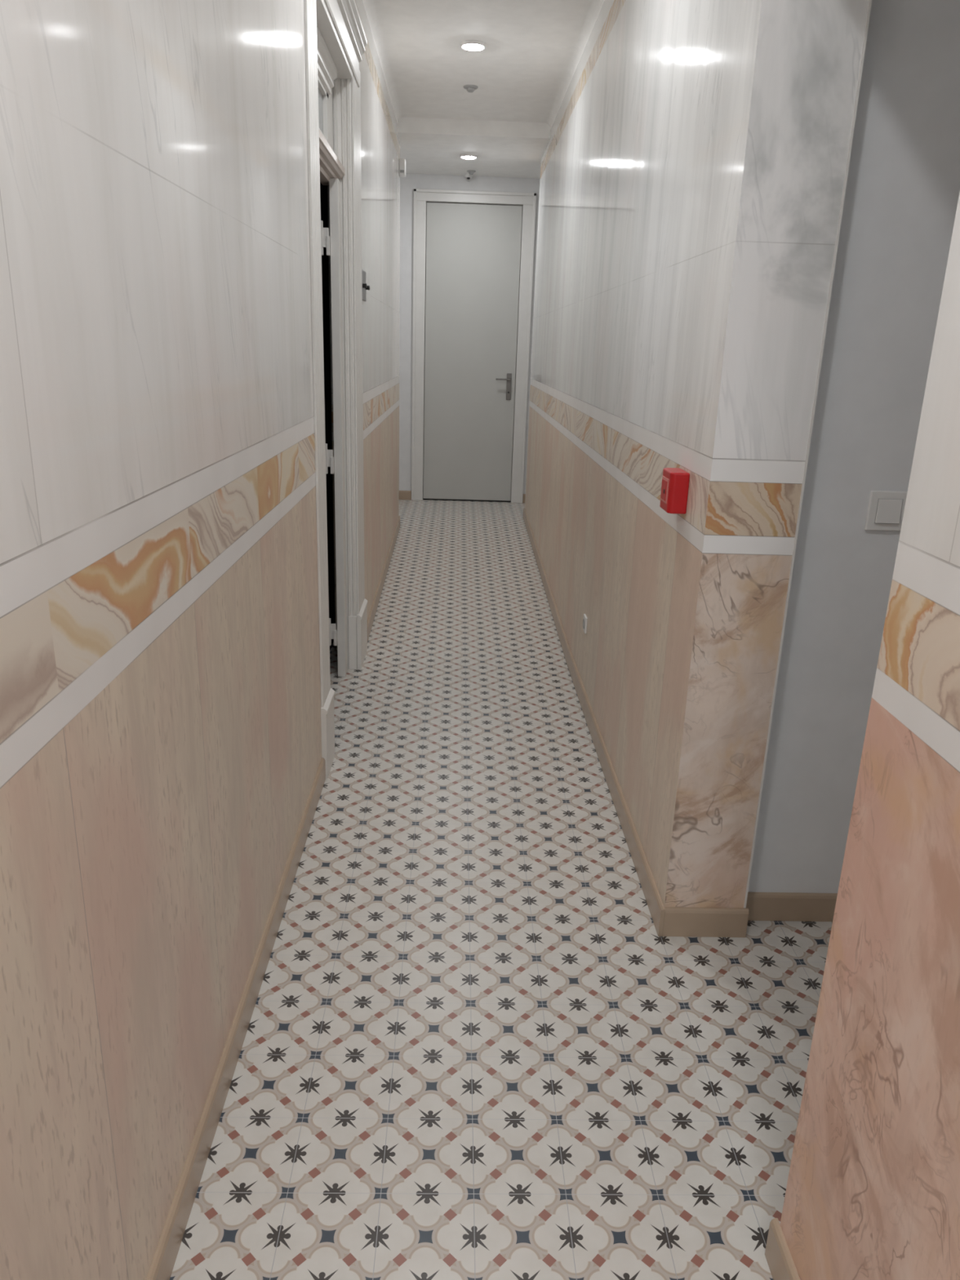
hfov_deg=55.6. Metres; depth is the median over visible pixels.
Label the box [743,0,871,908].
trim
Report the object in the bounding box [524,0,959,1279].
wall
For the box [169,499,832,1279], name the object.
floor
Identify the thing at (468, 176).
sensor
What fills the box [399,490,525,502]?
baseboard
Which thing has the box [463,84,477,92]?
ceiling detector
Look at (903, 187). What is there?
wall
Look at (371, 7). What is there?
trim
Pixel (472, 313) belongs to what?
door
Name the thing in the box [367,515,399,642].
baseboard
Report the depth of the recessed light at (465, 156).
7.95 m
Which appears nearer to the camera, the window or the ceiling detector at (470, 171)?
the window
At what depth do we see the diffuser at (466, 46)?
5.38 m
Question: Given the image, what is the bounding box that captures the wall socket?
[582,613,587,633]
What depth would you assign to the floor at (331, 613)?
6.06 m
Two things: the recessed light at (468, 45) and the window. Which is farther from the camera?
the recessed light at (468, 45)
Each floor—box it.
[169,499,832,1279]
[328,610,335,650]
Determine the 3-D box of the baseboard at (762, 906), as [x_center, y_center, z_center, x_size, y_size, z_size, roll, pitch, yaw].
[1.720,0.880,2.969,1.772,0.098,0.014,1,18,-2]
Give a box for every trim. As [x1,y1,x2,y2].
[362,0,404,122]
[544,0,604,129]
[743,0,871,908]
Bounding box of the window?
[316,24,337,151]
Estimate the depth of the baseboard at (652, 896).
3.81 m
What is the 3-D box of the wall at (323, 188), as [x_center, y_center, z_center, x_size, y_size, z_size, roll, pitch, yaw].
[-1.706,-1.316,4.223,1.833,3.300,3.300,1,18,-2]
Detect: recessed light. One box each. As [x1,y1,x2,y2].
[459,153,477,159]
[460,40,486,51]
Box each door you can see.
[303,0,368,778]
[411,188,536,503]
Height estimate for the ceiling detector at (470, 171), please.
0.034 m
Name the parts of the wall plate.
plate, knob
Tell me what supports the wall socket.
attached to the wall at (693, 162)
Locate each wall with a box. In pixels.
[0,0,399,1279]
[320,182,335,610]
[399,173,539,493]
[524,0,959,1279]
[747,0,959,893]
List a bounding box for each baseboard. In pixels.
[146,757,325,1279]
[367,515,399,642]
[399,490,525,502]
[523,507,665,936]
[662,906,748,937]
[746,892,837,921]
[764,1217,799,1279]
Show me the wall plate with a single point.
(365, 286)
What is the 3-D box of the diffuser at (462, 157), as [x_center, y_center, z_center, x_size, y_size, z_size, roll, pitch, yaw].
[-0.101,-4.228,7.997,0.128,0.010,0.128,1,18,-2]
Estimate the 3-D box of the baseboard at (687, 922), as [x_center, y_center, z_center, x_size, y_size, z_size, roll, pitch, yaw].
[0.704,0.871,2.896,0.262,0.098,0.103,1,18,-2]
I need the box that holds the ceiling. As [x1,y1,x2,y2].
[375,0,590,178]
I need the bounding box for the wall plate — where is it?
[361,269,369,301]
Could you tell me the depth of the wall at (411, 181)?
9.21 m
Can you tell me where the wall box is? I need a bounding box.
[399,158,405,177]
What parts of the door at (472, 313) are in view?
lever, handle plate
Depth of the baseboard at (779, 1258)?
1.79 m
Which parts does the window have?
pane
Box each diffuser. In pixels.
[461,155,475,159]
[462,44,484,50]
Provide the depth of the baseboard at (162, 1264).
2.20 m
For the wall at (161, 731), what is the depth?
1.59 m
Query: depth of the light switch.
2.55 m
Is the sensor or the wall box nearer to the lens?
the wall box
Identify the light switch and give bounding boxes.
[864,490,907,531]
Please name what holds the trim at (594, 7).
attached to the wall at (693, 162)
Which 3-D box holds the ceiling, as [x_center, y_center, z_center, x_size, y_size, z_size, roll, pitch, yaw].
[0.138,-2.541,2.319,5.350,0.230,14.150,1,18,-2]
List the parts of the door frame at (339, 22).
casing, casing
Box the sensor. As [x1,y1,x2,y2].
[465,173,471,179]
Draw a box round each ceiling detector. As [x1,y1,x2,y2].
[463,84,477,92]
[466,169,475,174]

